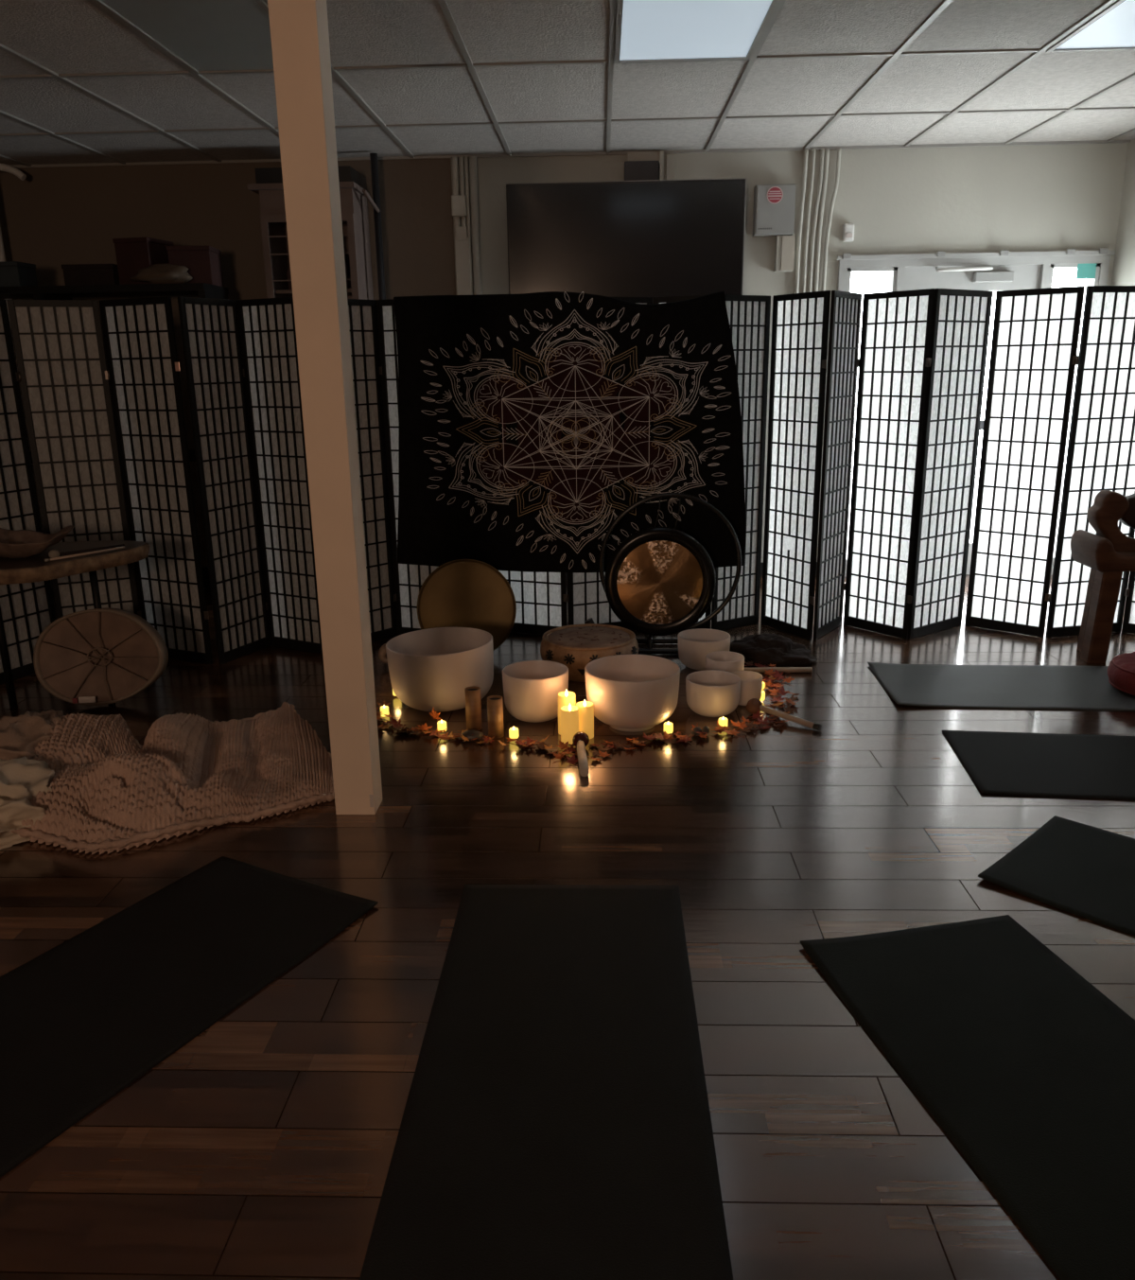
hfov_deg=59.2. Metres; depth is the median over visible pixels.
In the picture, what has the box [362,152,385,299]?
pole
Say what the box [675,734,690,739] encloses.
autumn leaves
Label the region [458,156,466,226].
conduit pipe
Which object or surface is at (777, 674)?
autumn leaves
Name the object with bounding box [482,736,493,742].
autumn leaves
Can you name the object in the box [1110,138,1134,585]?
wall
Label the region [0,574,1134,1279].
floor
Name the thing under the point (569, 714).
pillar candle
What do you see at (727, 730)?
autumn leaves
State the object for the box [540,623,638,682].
drum
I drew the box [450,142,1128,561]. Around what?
wall
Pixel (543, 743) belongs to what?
autumn leaves
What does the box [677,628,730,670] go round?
bowl
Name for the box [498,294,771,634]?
folding screen
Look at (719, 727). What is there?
autumn leaves
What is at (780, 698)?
autumn leaves
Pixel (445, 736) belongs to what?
autumn leaves
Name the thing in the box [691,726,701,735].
stone
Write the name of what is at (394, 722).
autumn leaves
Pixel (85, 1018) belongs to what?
yoga mat
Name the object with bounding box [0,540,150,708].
table
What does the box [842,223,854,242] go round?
sensor
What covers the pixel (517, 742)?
autumn leaves
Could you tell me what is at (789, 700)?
autumn leaves
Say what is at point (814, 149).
conduit pipe
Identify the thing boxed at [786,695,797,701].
autumn leaves
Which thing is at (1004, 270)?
door
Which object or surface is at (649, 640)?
stand
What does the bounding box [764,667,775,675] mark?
autumn leaves
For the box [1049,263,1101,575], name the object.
window
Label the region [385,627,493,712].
bowl
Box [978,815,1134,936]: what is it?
yoga mat
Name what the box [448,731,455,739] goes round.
autumn leaves
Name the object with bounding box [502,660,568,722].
bowl
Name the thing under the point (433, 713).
autumn leaves
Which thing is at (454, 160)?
conduit pipe
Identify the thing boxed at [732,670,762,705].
bowl
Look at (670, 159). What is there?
wall raceway
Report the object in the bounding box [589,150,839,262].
trim
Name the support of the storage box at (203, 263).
on the shelving unit
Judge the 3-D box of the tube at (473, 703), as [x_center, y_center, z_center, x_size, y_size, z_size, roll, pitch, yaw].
[-0.386,0.281,4.091,0.064,0.172,0.064,3,16,13]
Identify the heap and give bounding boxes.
[129,263,192,283]
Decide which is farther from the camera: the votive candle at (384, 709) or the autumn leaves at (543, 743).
the votive candle at (384, 709)
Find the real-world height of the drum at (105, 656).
0.434 m
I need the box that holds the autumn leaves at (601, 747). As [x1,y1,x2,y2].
[598,745,613,751]
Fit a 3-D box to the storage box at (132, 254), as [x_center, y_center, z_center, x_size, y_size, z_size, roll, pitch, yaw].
[-2.525,-2.254,5.979,0.228,0.265,0.258,3,16,13]
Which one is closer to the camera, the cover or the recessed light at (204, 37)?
the recessed light at (204, 37)
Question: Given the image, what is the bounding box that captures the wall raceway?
[666,155,675,179]
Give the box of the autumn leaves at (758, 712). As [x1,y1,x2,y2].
[751,709,765,718]
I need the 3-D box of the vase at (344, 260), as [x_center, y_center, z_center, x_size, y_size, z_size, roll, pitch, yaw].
[-1.427,-2.349,6.196,0.110,0.340,0.110,0,16,2]
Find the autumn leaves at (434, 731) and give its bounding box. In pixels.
[428,730,438,736]
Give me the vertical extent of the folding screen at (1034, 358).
1.764 m
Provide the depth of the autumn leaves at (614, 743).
3.88 m
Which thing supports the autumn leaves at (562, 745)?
on the autumn leaves at (570, 748)
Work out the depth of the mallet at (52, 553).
4.04 m
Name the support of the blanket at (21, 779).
on the floor
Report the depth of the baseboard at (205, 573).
7.00 m
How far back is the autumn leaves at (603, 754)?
3.79 m
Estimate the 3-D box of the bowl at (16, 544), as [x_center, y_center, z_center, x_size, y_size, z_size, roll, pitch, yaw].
[-2.256,-0.394,4.048,0.511,0.113,0.310,0,16,2]
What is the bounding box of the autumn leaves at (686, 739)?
[676,735,694,742]
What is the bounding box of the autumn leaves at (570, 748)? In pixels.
[561,745,577,752]
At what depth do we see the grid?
5.18 m
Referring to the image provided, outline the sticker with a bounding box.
[1076,263,1097,279]
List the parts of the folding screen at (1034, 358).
panel, panel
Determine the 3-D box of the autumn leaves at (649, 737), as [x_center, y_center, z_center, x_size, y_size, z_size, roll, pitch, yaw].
[0.323,0.381,3.941,0.063,0.020,0.063,-3,16,-9]
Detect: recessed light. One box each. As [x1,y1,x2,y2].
[91,0,273,74]
[614,0,779,63]
[1045,0,1134,52]
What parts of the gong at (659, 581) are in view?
cord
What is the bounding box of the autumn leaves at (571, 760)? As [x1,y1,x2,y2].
[565,753,578,765]
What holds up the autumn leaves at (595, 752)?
on the floor
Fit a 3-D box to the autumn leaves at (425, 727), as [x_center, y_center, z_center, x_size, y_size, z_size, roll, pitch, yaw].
[-0.589,0.357,4.088,0.060,0.015,0.064,13,21,41]
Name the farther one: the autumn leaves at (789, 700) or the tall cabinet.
the tall cabinet
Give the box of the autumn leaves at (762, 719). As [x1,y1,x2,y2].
[754,715,770,727]
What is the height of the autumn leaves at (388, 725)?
0.020 m
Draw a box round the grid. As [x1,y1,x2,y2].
[0,0,1134,168]
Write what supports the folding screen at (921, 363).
on the floor
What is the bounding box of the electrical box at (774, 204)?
[753,183,795,236]
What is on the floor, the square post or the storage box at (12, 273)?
the square post
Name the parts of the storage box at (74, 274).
lid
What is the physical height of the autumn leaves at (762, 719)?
0.030 m
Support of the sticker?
attached to the door
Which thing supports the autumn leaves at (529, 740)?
on the floor
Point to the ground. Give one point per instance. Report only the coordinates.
(976, 478)
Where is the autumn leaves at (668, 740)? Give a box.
[661,735,677,743]
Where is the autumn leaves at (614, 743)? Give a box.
[612,740,625,747]
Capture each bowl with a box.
[0,525,74,559]
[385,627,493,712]
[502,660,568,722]
[584,654,680,732]
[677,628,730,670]
[685,669,740,717]
[705,650,744,672]
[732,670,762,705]
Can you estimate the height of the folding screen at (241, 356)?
1.765 m
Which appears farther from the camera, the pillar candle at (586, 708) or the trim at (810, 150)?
the trim at (810, 150)
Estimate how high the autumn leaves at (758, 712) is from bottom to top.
0.030 m
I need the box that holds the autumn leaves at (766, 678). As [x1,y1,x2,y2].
[762,675,773,682]
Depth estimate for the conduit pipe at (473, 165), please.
6.30 m
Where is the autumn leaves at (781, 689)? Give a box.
[774,685,789,695]
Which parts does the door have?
closer arm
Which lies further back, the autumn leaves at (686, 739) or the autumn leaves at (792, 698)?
the autumn leaves at (792, 698)
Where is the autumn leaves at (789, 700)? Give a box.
[785,698,797,704]
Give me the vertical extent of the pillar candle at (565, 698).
0.185 m
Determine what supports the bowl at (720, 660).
on the floor
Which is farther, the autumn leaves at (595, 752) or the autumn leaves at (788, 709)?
the autumn leaves at (788, 709)
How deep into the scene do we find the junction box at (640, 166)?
6.15 m
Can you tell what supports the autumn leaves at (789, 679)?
on the floor
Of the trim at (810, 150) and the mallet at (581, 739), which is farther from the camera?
the trim at (810, 150)
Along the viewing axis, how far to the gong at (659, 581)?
5.02 m
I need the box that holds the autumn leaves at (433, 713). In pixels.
[429,707,440,721]
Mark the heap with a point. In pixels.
(166, 272)
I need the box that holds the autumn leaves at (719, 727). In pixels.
[717,720,730,731]
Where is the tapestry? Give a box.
[393,291,746,572]
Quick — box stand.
[585,492,741,654]
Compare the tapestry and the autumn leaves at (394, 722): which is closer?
the autumn leaves at (394, 722)
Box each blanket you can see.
[0,709,108,759]
[0,756,54,849]
[6,701,334,854]
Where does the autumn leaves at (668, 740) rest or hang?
on the floor
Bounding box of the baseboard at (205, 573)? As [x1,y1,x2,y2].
[134,561,817,581]
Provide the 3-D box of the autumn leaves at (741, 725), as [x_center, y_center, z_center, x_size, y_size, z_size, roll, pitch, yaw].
[0.704,0.341,4.032,0.048,0.025,0.044,0,16,4]
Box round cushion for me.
[1107,651,1134,695]
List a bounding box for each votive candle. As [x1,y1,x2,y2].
[380,705,388,716]
[437,719,446,732]
[508,726,518,738]
[664,721,673,733]
[718,716,727,726]
[759,690,765,701]
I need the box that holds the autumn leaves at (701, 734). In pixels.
[699,733,707,737]
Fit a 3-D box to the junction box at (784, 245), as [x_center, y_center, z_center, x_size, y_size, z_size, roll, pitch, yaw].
[1.369,-2.437,6.297,0.112,0.210,0.078,0,16,2]
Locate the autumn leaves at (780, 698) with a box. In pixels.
[768,695,783,701]
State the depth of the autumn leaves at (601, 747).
3.82 m
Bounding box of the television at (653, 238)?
[505,177,746,303]
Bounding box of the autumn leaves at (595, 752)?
[589,749,601,756]
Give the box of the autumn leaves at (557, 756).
[552,752,566,759]
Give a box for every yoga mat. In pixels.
[0,856,378,1177]
[359,884,733,1279]
[799,914,1134,1279]
[867,661,1134,710]
[942,729,1134,800]
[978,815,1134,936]
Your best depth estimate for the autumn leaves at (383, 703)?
4.36 m
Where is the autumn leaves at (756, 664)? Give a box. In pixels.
[753,663,766,666]
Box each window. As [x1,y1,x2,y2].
[845,266,897,576]
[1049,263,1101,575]
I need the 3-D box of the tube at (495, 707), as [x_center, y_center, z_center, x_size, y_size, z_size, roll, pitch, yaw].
[-0.290,0.308,4.007,0.062,0.162,0.062,-4,16,-9]
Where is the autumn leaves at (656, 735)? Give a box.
[651,732,666,739]
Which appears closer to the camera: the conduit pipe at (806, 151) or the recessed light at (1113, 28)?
the recessed light at (1113, 28)
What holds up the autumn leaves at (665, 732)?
on the autumn leaves at (668, 740)
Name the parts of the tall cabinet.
cornice, door, panel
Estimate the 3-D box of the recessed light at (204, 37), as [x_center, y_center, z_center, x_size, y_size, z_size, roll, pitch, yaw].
[-1.353,-2.340,3.840,0.582,0.016,1.074,0,16,2]
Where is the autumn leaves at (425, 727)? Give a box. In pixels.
[417,722,432,730]
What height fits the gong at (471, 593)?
0.501 m
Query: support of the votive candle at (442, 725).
on the floor
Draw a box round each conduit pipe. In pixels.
[451,156,460,285]
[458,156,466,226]
[464,156,473,295]
[468,156,482,295]
[794,149,808,293]
[802,148,815,292]
[807,148,824,292]
[813,148,829,291]
[821,148,841,290]
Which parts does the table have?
leg, leg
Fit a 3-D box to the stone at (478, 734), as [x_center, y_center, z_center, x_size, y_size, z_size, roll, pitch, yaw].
[-0.383,0.381,3.978,0.094,0.048,0.058,0,16,2]
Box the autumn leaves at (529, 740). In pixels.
[524,736,535,743]
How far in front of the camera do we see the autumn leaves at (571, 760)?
3.74 m
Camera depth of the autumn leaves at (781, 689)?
4.46 m
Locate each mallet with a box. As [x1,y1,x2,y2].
[48,543,124,558]
[572,731,589,776]
[743,666,812,672]
[746,698,822,731]
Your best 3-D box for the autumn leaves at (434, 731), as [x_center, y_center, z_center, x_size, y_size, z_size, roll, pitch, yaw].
[-0.536,0.379,4.037,0.051,0.016,0.056,-2,16,-5]
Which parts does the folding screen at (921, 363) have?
panel, panel, panel, panel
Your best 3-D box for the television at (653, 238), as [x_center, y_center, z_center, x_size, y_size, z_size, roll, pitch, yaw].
[0.363,-2.418,6.287,1.472,0.850,0.172,0,16,2]
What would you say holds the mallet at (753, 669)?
on the floor
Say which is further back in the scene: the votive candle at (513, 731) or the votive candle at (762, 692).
the votive candle at (762, 692)
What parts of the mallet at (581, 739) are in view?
handle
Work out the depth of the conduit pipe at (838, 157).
6.24 m
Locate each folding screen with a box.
[0,296,212,683]
[177,296,438,665]
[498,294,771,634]
[760,288,993,640]
[964,285,1134,637]
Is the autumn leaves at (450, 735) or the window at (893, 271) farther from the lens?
the window at (893, 271)
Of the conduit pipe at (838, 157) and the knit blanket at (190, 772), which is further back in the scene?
the conduit pipe at (838, 157)
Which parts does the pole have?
arm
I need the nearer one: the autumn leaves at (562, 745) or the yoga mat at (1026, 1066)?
the yoga mat at (1026, 1066)
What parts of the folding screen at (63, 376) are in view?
panel, panel, panel, hinge plate, hinge plate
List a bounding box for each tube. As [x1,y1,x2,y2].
[464,685,482,730]
[487,695,504,738]
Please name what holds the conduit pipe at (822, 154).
attached to the wall at (1041, 198)
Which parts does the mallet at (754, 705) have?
handle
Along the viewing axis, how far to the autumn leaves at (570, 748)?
3.85 m
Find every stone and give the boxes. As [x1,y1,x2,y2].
[459,729,483,741]
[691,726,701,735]
[701,725,709,735]
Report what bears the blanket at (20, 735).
on the floor
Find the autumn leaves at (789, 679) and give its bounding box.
[782,676,794,683]
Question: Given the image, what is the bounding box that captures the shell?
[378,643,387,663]
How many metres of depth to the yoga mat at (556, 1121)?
2.01 m
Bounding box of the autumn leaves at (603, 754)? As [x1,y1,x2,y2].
[598,751,610,757]
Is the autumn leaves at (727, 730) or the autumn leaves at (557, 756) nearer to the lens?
the autumn leaves at (557, 756)
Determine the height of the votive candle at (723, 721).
0.048 m
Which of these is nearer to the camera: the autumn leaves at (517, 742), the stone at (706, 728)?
the autumn leaves at (517, 742)
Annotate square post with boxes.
[267,0,382,814]
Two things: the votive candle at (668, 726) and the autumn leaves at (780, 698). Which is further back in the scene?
the autumn leaves at (780, 698)
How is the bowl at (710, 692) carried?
on the floor
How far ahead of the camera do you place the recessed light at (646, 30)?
3.89 m
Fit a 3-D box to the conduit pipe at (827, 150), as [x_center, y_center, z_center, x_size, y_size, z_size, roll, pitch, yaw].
[1.604,-1.786,6.488,0.057,2.567,0.028,0,16,2]
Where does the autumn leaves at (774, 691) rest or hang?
on the floor
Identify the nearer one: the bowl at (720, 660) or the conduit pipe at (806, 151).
the bowl at (720, 660)
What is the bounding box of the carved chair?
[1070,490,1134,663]
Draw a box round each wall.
[0,157,455,567]
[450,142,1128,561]
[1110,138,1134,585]
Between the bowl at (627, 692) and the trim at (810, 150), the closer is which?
the bowl at (627, 692)
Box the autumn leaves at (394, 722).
[388,718,402,725]
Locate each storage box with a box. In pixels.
[0,261,37,286]
[61,263,119,285]
[112,236,173,284]
[166,245,223,286]
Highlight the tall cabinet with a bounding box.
[247,165,373,299]
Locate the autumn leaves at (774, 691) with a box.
[768,687,781,694]
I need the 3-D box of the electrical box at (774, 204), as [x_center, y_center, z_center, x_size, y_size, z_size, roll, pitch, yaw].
[1.286,-2.677,6.220,0.240,0.290,0.102,0,16,2]
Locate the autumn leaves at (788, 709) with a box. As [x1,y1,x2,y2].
[782,704,795,712]
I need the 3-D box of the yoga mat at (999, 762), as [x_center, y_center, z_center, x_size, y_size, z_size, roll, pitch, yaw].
[2.328,0.462,3.595,1.750,0.009,0.612,1,16,8]
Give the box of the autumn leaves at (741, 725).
[736,719,747,729]
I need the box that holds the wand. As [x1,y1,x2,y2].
[44,545,124,561]
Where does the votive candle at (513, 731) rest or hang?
on the floor
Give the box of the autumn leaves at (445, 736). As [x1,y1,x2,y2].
[435,732,451,739]
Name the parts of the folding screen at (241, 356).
panel, panel, panel, panel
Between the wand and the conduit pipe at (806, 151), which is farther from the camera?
the conduit pipe at (806, 151)
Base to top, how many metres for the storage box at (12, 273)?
0.145 m
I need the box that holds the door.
[837,247,1115,574]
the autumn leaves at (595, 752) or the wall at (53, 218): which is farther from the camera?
the wall at (53, 218)
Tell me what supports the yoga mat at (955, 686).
on the floor
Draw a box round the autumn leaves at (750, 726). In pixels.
[745,720,755,728]
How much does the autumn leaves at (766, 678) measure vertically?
0.022 m
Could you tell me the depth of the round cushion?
4.38 m
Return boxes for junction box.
[451,194,467,217]
[624,151,664,180]
[773,235,795,272]
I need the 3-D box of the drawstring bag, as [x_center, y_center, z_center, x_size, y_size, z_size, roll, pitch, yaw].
[1.010,0.039,4.967,0.449,0.127,0.276,0,16,2]
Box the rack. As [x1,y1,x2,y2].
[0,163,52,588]
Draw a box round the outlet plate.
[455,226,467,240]
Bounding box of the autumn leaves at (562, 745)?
[557,740,569,751]
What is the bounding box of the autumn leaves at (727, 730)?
[722,728,737,735]
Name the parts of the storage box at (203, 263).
lid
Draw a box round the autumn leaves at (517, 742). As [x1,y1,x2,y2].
[514,738,528,746]
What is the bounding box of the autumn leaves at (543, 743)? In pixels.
[535,741,553,749]
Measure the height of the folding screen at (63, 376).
1.765 m
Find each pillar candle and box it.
[558,689,576,735]
[561,703,579,744]
[576,700,594,738]
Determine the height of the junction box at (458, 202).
0.120 m
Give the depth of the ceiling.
4.69 m
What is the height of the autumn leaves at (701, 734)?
0.012 m
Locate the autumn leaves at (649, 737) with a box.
[642,732,655,739]
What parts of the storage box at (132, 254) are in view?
lid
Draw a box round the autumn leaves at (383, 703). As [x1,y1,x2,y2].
[377,700,390,707]
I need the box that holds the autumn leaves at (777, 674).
[771,669,783,678]
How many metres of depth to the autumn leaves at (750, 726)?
4.05 m
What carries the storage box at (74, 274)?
on the shelving unit
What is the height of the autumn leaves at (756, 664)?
0.014 m
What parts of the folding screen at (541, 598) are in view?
panel, panel, panel, panel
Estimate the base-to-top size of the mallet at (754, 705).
0.069 m
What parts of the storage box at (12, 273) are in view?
lid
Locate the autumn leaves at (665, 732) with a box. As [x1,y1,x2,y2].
[662,730,674,741]
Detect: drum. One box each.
[33,607,168,705]
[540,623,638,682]
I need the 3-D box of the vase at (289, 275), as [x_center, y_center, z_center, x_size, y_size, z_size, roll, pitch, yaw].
[-1.696,-2.309,6.216,0.110,0.260,0.110,0,16,2]
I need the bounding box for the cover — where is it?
[455,226,471,295]
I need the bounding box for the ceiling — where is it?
[0,0,1134,165]
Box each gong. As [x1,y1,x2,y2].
[417,559,516,650]
[604,497,716,635]
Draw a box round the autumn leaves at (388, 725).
[378,722,390,729]
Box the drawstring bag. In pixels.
[729,632,817,666]

